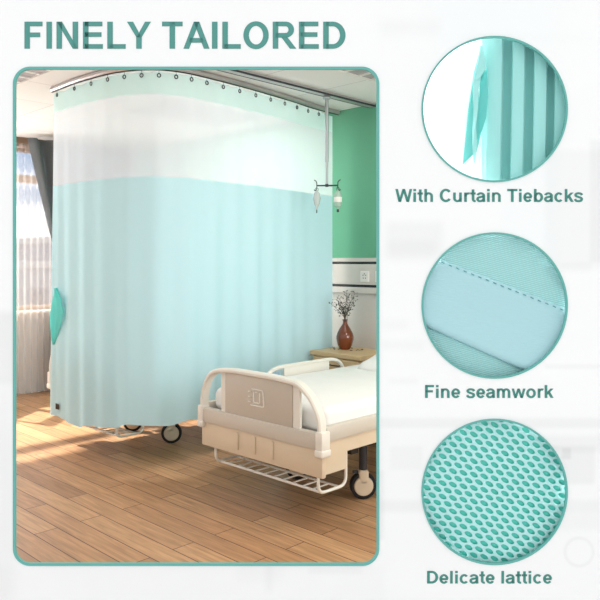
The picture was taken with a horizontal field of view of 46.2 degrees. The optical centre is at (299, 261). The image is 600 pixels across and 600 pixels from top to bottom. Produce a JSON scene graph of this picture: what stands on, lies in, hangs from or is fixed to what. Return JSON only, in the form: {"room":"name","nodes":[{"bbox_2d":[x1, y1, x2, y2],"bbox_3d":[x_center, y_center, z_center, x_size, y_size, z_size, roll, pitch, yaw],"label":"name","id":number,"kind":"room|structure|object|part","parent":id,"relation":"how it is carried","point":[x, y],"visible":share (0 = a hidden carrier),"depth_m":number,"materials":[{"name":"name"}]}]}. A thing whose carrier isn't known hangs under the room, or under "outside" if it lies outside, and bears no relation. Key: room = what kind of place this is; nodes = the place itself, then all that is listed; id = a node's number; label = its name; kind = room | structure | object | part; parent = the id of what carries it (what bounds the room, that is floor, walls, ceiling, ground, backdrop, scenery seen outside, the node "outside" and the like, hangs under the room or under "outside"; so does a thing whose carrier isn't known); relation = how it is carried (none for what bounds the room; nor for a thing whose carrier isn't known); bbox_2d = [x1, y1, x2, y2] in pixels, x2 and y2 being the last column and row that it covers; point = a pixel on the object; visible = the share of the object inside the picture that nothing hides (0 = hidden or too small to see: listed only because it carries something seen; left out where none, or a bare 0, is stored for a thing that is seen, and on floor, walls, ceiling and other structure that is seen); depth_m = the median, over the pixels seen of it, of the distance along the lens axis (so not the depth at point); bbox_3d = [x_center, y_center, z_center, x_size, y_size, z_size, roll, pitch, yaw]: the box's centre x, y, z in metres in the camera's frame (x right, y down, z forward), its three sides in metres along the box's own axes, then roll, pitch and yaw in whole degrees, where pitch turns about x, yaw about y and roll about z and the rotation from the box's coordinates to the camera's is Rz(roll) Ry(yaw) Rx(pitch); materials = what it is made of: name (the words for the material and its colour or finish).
{"room":"hospital room","nodes":[
{"label":"hospital room","id":0,"kind":"room"},
{"bbox_2d":[16,147,50,394],"bbox_3d":[-5.224,0.040,5.177,0.150,2.700,9.300,0,0,44],"label":"wall","id":1,"kind":"structure","parent":0,"point":[33,332],"depth_m":7.50,"materials":[{"name":"white paint"}]},
{"bbox_2d":[16,137,38,147],"bbox_3d":[-5.094,-1.260,5.189,0.020,0.100,8.900,0,0,44],"label":"trim","id":2,"kind":"structure","parent":1,"relation":"attached to","point":[20,141],"depth_m":7.40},
{"bbox_2d":[16,147,50,310],"bbox_3d":[-3.795,-0.340,6.633,0.080,1.740,3.780,0,0,44],"label":"window","id":3,"kind":"structure","parent":1,"relation":"in","point":[29,179],"depth_m":7.50,"materials":[{"name":"white"}]},
{"bbox_2d":[16,309,50,313],"bbox_3d":[-3.737,0.530,6.577,0.100,0.030,3.880,0,0,44],"label":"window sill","id":4,"kind":"structure","parent":1,"relation":"attached to","point":[45,310],"depth_m":7.47,"materials":[{"name":"white plastic"}]},
{"bbox_2d":[16,390,375,561],"bbox_3d":[-1.847,1.415,2.002,9.120,0.050,8.920,0,0,44],"label":"floor","id":5,"kind":"structure","parent":0,"point":[84,494],"depth_m":4.07,"materials":[{"name":"brown wood"}]},
{"bbox_2d":[47,356,181,442],"bbox_3d":[-0.926,0.974,5.840,1.022,0.833,1.968,0,0,44],"label":"hospital bed","id":6,"kind":"object","parent":5,"relation":"on","point":[170,434],"visible":0.16,"depth_m":5.38,"materials":[{"name":"grey plastic"}]},
{"bbox_2d":[61,418,143,437],"bbox_3d":[-1.485,1.119,5.215,0.842,0.198,0.230,0,0,44],"label":"wire basket","id":7,"kind":"object","parent":6,"relation":"on","point":[116,431],"depth_m":4.99,"materials":[{"name":"white metal"}]},
{"bbox_2d":[197,354,375,498],"bbox_3d":[0.431,0.974,4.568,1.022,0.833,1.968,0,0,44],"label":"hospital bed","id":8,"kind":"object","parent":5,"relation":"on","point":[303,421],"visible":0.62,"depth_m":3.86,"materials":[{"name":"beige plastic"}]},
{"bbox_3d":[-0.228,0.759,3.887,0.550,0.262,0.028,0,0,44],"label":"footboard panel","id":9,"kind":"part","parent":8,"relation":"part of","materials":[{"name":"beige plastic"}]},
{"bbox_3d":[-0.231,0.910,3.891,0.998,0.084,0.050,0,0,44],"label":"foot rail","id":10,"kind":"part","parent":8,"relation":"part of","materials":[{"name":"grey plastic"}]},
{"bbox_3d":[-0.231,0.777,3.890,0.980,0.336,0.055,0,0,44],"label":"footboard","id":11,"kind":"part","parent":8,"relation":"part of","materials":[{"name":"white plastic"}]},
{"bbox_2d":[214,448,346,493],"bbox_3d":[-0.127,1.089,3.943,0.842,0.198,0.230,0,0,44],"label":"wire basket","id":12,"kind":"object","parent":8,"relation":"on","point":[294,459],"depth_m":3.75,"materials":[{"name":"white metal"}]},
{"bbox_3d":[0.450,0.894,4.587,0.990,0.112,1.910,0,0,44],"label":"bed frame","id":13,"kind":"part","parent":8,"relation":"part of","materials":[{"name":"grey plastic"}]},
{"bbox_3d":[0.434,0.821,4.571,0.910,0.138,1.815,0,0,44],"label":"mattress","id":14,"kind":"part","parent":8,"relation":"part of","materials":[{"name":"white fabric"}]},
{"bbox_3d":[0.047,0.798,4.884,0.018,0.183,0.450,0,0,44],"label":"guard panel","id":15,"kind":"part","parent":8,"relation":"part of","materials":[{"name":"white plastic"}]},
{"bbox_2d":[356,354,375,371],"bbox_3d":[0.765,0.705,4.902,0.660,0.187,0.460,0,0,44],"label":"pillow","id":16,"kind":"object","parent":8,"relation":"on","point":[369,365],"depth_m":4.92,"materials":[{"name":"white fabric"}]},
{"bbox_2d":[310,347,375,368],"bbox_3d":[0.415,1.055,5.699,0.535,0.670,0.449,0,0,44],"label":"nightstand","id":17,"kind":"object","parent":5,"relation":"on","point":[347,357],"visible":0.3,"depth_m":5.57,"materials":[{"name":"brown wood"}]},
{"bbox_3d":[0.284,0.850,5.565,0.485,0.170,0.020,0,0,44],"label":"drawer","id":18,"kind":"part","parent":17,"relation":"part of","materials":[{"name":"brown wood"}]},
{"bbox_2d":[329,290,357,349],"bbox_3d":[0.364,0.475,5.791,0.242,0.490,0.220,0,0,18],"label":"vase","id":19,"kind":"object","parent":17,"relation":"on","point":[344,337],"visible":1,"depth_m":5.76,"materials":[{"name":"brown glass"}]},
{"bbox_2d":[16,70,375,139],"bbox_3d":[-1.847,-1.340,2.002,9.120,0.060,8.920,0,0,44],"label":"ceiling","id":20,"kind":"structure","parent":0,"point":[34,98],"depth_m":5.32,"materials":[{"name":"paint"}]},
{"bbox_2d":[16,70,54,85],"bbox_3d":[-2.223,-1.303,4.893,1.220,0.014,0.610,0,0,44],"label":"recessed light","id":21,"kind":"object","parent":20,"relation":"in","point":[28,75],"visible":0.34,"depth_m":4.91,"materials":[{"name":"white"}]},
{"bbox_2d":[27,138,53,239],"bbox_3d":[-2.313,0.045,7.662,0.234,2.631,1.333,0,0,44],"label":"drape","id":22,"kind":"object","parent":20,"relation":"hanging from","point":[41,151],"visible":0.04,"depth_m":7.31,"materials":[{"name":"grey fabric"}]},
{"bbox_2d":[50,70,339,114],"bbox_3d":[-0.609,-1.288,5.252,2.358,0.040,0.929,0,0,-20],"label":"track","id":23,"kind":"object","parent":20,"relation":"attached to","point":[100,73],"visible":0.81,"depth_m":5.04,"materials":[{"name":"silver metal"}]},
{"bbox_2d":[50,70,331,427],"bbox_3d":[-0.641,-0.046,5.216,2.278,2.448,0.887,0,0,-20],"label":"privacy curtain","id":24,"kind":"object","parent":23,"relation":"hanging from","point":[190,241],"visible":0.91,"depth_m":4.90,"materials":[{"name":"teal fabric"}]},
{"bbox_2d":[218,70,375,107],"bbox_3d":[-0.689,-1.295,4.517,0.066,0.030,3.696,0,0,44],"label":"track","id":25,"kind":"object","parent":20,"relation":"attached to","point":[244,73],"visible":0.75,"depth_m":5.18,"materials":[{"name":"silver metal"}]},
{"bbox_2d":[314,95,340,190],"bbox_3d":[0.210,-0.915,5.432,0.204,0.735,0.068,0,0,23],"label":"pole","id":26,"kind":"object","parent":25,"relation":"hanging from","point":[326,98],"visible":1,"depth_m":5.42,"materials":[{"name":"silver metal"}]},
{"bbox_2d":[313,188,320,212],"bbox_3d":[0.130,-0.477,5.442,0.060,0.197,0.059,0,0,7],"label":"bag","id":27,"kind":"object","parent":26,"relation":"hanging from","point":[316,198],"visible":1,"depth_m":5.42,"materials":[{"name":"white"}]},
{"bbox_3d":[0.211,-0.593,5.433,0.211,0.091,0.032,0,0,13],"label":"hook arm","id":28,"kind":"part","parent":26,"relation":"part of","materials":[{"name":"grey metal"}]},
{"bbox_2d":[334,187,341,211],"bbox_3d":[0.292,-0.481,5.423,0.063,0.193,0.063,0,0,7],"label":"bottle","id":29,"kind":"object","parent":26,"relation":"hanging from","point":[337,196],"visible":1,"depth_m":5.40,"materials":[{"name":"white"}]},
{"bbox_2d":[333,70,374,80],"bbox_3d":[0.293,-1.303,4.398,0.610,0.014,1.220,0,0,44],"label":"recessed light","id":30,"kind":"object","parent":20,"relation":"in","point":[363,74],"visible":0.12,"depth_m":4.88,"materials":[{"name":"white plastic"}]},
{"bbox_2d":[0,0,599,599],"bbox_3d":[0.000,0.080,2.073,3.400,2.620,0.153,0,0,0],"label":"background","id":31,"kind":"object","parent":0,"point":[421,56],"visible":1,"depth_m":2.00,"materials":[{"name":"white"}]},
{"bbox_2d":[13,67,378,565],"bbox_3d":[-0.295,0.154,2.001,1.040,1.417,0.007,0,0,0],"label":"picture frame","id":32,"kind":"object","parent":31,"relation":"attached to","point":[17,71],"depth_m":2.00,"materials":[{"name":"teal"}]},
{"bbox_2d":[423,234,564,375],"bbox_3d":[0.560,0.124,2.028,0.470,0.468,0.037,0,0,0],"label":"cloth","id":33,"kind":"object","parent":31,"relation":"hanging from","point":[494,305],"visible":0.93,"depth_m":2.02,"materials":[{"name":"teal fabric"}]},
{"bbox_2d":[423,421,564,561],"bbox_3d":[0.560,0.661,2.022,0.476,0.468,0.029,0,0,-1],"label":"cloth","id":34,"kind":"object","parent":31,"relation":"attached to","point":[494,491],"visible":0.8,"depth_m":2.02,"materials":[{"name":"teal fabric"}]},
{"bbox_3d":[0.553,0.653,2.001,0.415,0.415,0.007,0,0,0],"label":"round frame","id":35,"kind":"part","parent":31,"relation":"part of","materials":[{"name":"teal fabric"}]},
{"bbox_3d":[0.553,0.124,2.001,0.415,0.415,0.007,0,0,0],"label":"round frame","id":36,"kind":"part","parent":31,"relation":"part of","materials":[{"name":"teal fabric"}]},
{"bbox_3d":[0.553,-0.434,2.001,0.415,0.415,0.007,0,0,0],"label":"round frame","id":37,"kind":"part","parent":31,"relation":"part of","materials":[{"name":"teal"}]},
{"bbox_2d":[480,38,564,179],"bbox_3d":[0.654,-0.448,2.051,0.252,0.472,0.047,0,0,0],"label":"pleated curtain","id":38,"kind":"object","parent":31,"relation":"hanging from","point":[524,122],"visible":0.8,"depth_m":2.03,"materials":[{"name":"teal fabric"}]},
{"bbox_2d":[463,45,487,163],"bbox_3d":[0.505,-0.451,2.023,0.072,0.342,0.024,0,0,0],"label":"tieback","id":39,"kind":"object","parent":38,"relation":"attached to","point":[477,109],"visible":1,"depth_m":2.03,"materials":[{"name":"teal fabric"}]},
{"bbox_2d":[329,104,375,348],"bbox_3d":[1.399,0.040,5.136,9.580,2.700,0.100,0,0,44],"label":"wall","id":40,"kind":"structure","parent":0,"point":[353,129],"depth_m":5.97,"materials":[{"name":"green paint"}]},
{"bbox_2d":[332,258,375,293],"bbox_3d":[1.246,0.115,5.194,9.080,0.300,0.030,0,0,44],"label":"trim","id":41,"kind":"structure","parent":40,"relation":"attached to","point":[341,273],"depth_m":5.96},
{"bbox_2d":[332,262,375,287],"bbox_3d":[1.252,0.105,5.200,9.080,0.214,0.012,0,0,44],"label":"trim","id":42,"kind":"structure","parent":40,"relation":"attached to","point":[338,285],"depth_m":5.97,"materials":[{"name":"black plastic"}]},
{"bbox_2d":[360,271,368,281],"bbox_3d":[0.538,0.120,5.856,0.090,0.090,0.013,0,0,44],"label":"wall socket","id":43,"kind":"object","parent":40,"relation":"attached to","point":[364,275],"visible":1,"depth_m":5.85,"materials":[{"name":"white plastic"}]},
{"bbox_3d":[0.536,0.120,5.853,0.074,0.074,0.003,0,0,44],"label":"socket panel","id":44,"kind":"part","parent":43,"relation":"part of","materials":[{"name":"white plastic"}]},
{"label":"outside","id":45,"kind":"structure","parent":0,"visible":0},
{"bbox_3d":[-61.495,31.890,60.119,148.000,1.000,240.000,0,0,44],"label":"ground","id":46,"kind":"structure","parent":45,"visible":0},
{"bbox_2d":[16,261,51,305],"bbox_3d":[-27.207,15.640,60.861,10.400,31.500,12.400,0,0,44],"label":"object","id":47,"kind":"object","parent":46,"relation":"on","point":[33,278],"visible":0.09,"depth_m":58.72,"materials":[{"name":"white fabric"}]},
{"bbox_2d":[16,237,51,260],"bbox_3d":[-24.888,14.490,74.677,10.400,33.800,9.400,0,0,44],"label":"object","id":48,"kind":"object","parent":46,"relation":"on","point":[37,248],"visible":0.03,"depth_m":69.64,"materials":[{"name":"white fabric"}]}
]}

